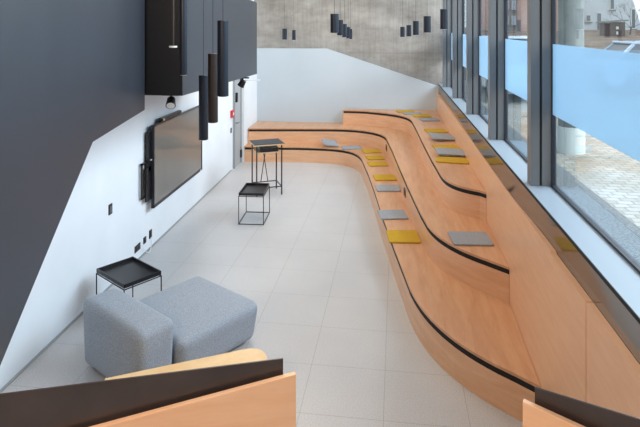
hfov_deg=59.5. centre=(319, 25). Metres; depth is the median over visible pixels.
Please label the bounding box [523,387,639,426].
guard
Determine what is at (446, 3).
window
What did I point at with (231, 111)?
fire alarm box
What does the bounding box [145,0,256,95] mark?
bulkhead
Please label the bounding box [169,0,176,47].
pendant
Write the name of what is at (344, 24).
pendant
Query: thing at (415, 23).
pendant
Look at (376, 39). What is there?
wall
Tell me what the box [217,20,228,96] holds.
pendant
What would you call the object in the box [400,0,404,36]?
pendant
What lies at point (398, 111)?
seat pad
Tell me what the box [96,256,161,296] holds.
tray table
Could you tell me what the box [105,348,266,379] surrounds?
bench
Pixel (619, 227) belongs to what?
gravel strip
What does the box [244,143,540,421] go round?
bench
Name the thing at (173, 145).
television
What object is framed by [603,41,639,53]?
parked car
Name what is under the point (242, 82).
spotlight
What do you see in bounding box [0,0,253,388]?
wall
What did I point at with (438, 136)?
seat pad
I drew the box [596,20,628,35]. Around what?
garden shed
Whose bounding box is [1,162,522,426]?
floor
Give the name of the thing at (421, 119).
seat pad
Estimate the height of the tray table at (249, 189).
0.515 m
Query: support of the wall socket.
attached to the wall at (86, 239)
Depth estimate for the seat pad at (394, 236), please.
7.61 m
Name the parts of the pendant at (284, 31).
lamp shade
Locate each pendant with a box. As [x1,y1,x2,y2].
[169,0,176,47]
[179,0,187,75]
[199,0,207,140]
[208,53,217,122]
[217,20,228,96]
[282,0,286,39]
[292,30,295,39]
[330,0,338,32]
[337,20,342,35]
[342,0,346,37]
[346,27,349,38]
[350,0,351,38]
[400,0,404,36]
[406,25,410,36]
[413,21,418,34]
[423,16,430,32]
[440,9,447,29]
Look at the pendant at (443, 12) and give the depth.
6.96 m
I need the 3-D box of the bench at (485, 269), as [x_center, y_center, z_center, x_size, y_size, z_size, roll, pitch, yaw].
[0.194,2.695,10.293,4.644,0.370,8.492,0,0,6]
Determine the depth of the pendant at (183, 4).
5.24 m
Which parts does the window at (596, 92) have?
frame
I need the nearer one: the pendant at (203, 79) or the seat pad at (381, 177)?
the pendant at (203, 79)
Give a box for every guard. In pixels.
[0,358,295,426]
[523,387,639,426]
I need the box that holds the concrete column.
[557,0,584,154]
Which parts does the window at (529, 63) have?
frame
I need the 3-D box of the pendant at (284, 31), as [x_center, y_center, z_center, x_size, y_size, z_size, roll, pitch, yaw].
[-0.804,-1.468,12.726,0.110,3.564,0.110,0,0,6]
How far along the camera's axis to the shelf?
10.75 m
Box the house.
[584,0,639,29]
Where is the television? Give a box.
[140,105,201,208]
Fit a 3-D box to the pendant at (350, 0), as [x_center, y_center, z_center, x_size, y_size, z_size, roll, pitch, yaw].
[0.741,-1.463,13.601,0.100,3.574,0.100,0,0,6]
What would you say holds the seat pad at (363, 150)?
on the bench at (474, 335)
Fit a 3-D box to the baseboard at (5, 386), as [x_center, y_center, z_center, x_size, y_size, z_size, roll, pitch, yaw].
[-2.791,3.244,5.390,0.025,0.012,14.500,0,0,6]
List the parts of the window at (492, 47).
frame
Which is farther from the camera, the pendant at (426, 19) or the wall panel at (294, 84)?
the wall panel at (294, 84)
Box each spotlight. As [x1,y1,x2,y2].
[162,95,175,108]
[237,77,252,87]
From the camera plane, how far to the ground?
7.66 m
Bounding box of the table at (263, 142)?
[249,138,284,194]
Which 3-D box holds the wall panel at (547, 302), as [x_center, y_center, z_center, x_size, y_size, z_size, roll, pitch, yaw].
[2.330,2.474,8.861,0.043,1.552,10.873,0,0,7]
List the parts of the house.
pane, pane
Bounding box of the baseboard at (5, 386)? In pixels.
[0,170,231,392]
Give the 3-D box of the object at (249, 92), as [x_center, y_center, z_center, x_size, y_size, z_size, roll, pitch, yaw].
[-1.790,1.920,14.093,0.100,2.660,1.380,0,0,6]
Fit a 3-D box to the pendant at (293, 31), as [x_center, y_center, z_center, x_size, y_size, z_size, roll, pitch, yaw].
[-0.654,-1.448,13.997,0.100,3.604,0.100,0,0,6]
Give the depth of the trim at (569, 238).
3.89 m
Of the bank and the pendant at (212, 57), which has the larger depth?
the bank
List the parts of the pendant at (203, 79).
lamp shade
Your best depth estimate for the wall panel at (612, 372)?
3.11 m
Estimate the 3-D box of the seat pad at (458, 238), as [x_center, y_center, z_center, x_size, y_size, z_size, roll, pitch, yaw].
[1.765,2.499,6.586,0.460,0.020,0.400,0,0,2]
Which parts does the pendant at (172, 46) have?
rod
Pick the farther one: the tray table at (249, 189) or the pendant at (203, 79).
the tray table at (249, 189)
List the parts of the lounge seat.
backrest, seat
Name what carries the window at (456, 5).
in the wall
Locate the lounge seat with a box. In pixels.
[83,276,256,377]
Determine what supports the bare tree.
on the bank
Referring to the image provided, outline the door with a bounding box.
[233,79,241,168]
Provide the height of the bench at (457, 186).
0.370 m
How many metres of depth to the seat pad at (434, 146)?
9.85 m
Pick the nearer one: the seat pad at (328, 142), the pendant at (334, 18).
the pendant at (334, 18)
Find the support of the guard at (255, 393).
on the landing
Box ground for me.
[465,80,639,227]
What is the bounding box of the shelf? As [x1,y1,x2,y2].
[253,149,280,153]
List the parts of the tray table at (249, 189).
rail, floor rail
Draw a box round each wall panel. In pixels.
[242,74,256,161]
[257,48,437,122]
[437,93,592,401]
[586,302,639,417]
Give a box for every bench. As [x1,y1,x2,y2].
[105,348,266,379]
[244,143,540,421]
[248,121,508,302]
[343,109,485,220]
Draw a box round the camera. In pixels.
[158,110,181,121]
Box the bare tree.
[605,2,639,34]
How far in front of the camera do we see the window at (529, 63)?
5.14 m
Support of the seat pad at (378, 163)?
on the bench at (474, 335)
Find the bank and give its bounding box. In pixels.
[465,27,639,79]
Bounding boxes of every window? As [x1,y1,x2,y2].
[443,0,450,86]
[451,0,464,97]
[462,0,480,114]
[478,0,507,139]
[504,0,555,185]
[551,44,639,273]
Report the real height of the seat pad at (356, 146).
0.020 m
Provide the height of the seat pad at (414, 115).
0.020 m
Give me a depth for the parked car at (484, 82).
15.68 m
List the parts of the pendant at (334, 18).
lamp shade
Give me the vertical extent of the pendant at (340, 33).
3.404 m
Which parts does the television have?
cable frame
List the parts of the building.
pane, pane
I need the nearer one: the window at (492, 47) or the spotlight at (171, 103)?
the spotlight at (171, 103)
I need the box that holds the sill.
[439,84,639,317]
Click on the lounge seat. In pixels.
(197, 317)
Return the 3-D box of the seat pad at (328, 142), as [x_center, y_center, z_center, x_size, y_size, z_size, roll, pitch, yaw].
[0.240,2.794,13.414,0.388,0.151,0.355,0,0,-14]
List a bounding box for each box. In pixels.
[230,110,233,117]
[257,145,277,152]
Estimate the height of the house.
6.000 m
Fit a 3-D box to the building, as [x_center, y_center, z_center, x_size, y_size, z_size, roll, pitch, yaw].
[13.279,-2.850,38.608,4.500,9.000,8.330,0,0,6]
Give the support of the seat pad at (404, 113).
on the bench at (457, 186)
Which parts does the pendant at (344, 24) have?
lamp shade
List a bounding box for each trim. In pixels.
[438,84,639,323]
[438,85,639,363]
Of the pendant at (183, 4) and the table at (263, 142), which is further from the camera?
the table at (263, 142)
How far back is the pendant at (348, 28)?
12.14 m
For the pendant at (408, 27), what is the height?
3.484 m
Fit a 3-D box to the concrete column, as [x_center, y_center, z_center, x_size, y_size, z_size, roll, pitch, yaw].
[3.888,-1.300,8.675,0.400,6.500,0.400,0,0,6]
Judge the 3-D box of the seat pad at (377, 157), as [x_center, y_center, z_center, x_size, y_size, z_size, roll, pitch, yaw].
[1.200,2.869,12.202,0.380,0.020,0.320,0,0,-7]
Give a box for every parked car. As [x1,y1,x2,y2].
[481,35,526,97]
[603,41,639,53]
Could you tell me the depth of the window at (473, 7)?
9.30 m
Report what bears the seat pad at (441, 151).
on the bench at (457, 186)
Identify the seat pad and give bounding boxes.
[321,138,338,146]
[341,145,361,149]
[362,149,381,152]
[365,155,384,159]
[367,161,387,166]
[373,174,396,180]
[375,185,400,191]
[377,210,408,219]
[386,230,420,243]
[396,110,414,112]
[403,112,421,114]
[412,114,431,116]
[419,118,439,120]
[424,129,447,132]
[428,133,454,140]
[432,145,459,148]
[434,147,465,155]
[436,156,468,163]
[448,231,493,245]
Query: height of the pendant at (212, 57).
4.199 m
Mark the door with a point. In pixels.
(237, 91)
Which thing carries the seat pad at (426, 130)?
on the bench at (457, 186)
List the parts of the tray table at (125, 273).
rail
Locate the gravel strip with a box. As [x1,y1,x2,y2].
[465,97,639,262]
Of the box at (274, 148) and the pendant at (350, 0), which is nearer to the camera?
the box at (274, 148)
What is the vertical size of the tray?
0.042 m
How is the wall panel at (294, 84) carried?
attached to the wall at (376, 39)
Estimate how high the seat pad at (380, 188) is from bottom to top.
0.020 m
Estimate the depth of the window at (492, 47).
7.23 m
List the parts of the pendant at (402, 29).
lamp shade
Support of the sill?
attached to the wall
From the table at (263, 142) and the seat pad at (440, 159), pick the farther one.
the table at (263, 142)
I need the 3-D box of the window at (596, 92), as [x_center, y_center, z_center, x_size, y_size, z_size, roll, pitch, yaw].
[1.674,-0.865,2.063,0.230,4.770,6.293,0,0,7]
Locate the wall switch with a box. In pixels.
[108,203,111,214]
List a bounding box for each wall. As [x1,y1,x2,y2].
[0,0,144,364]
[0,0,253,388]
[254,0,442,85]
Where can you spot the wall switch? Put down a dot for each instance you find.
(109, 205)
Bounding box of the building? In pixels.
[481,0,557,30]
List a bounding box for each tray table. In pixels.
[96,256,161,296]
[238,183,269,224]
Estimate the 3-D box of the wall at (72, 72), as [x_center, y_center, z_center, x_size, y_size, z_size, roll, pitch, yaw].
[-2.123,-0.115,3.907,0.080,6.230,4.100,0,0,6]
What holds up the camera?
on the television
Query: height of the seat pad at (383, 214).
0.020 m

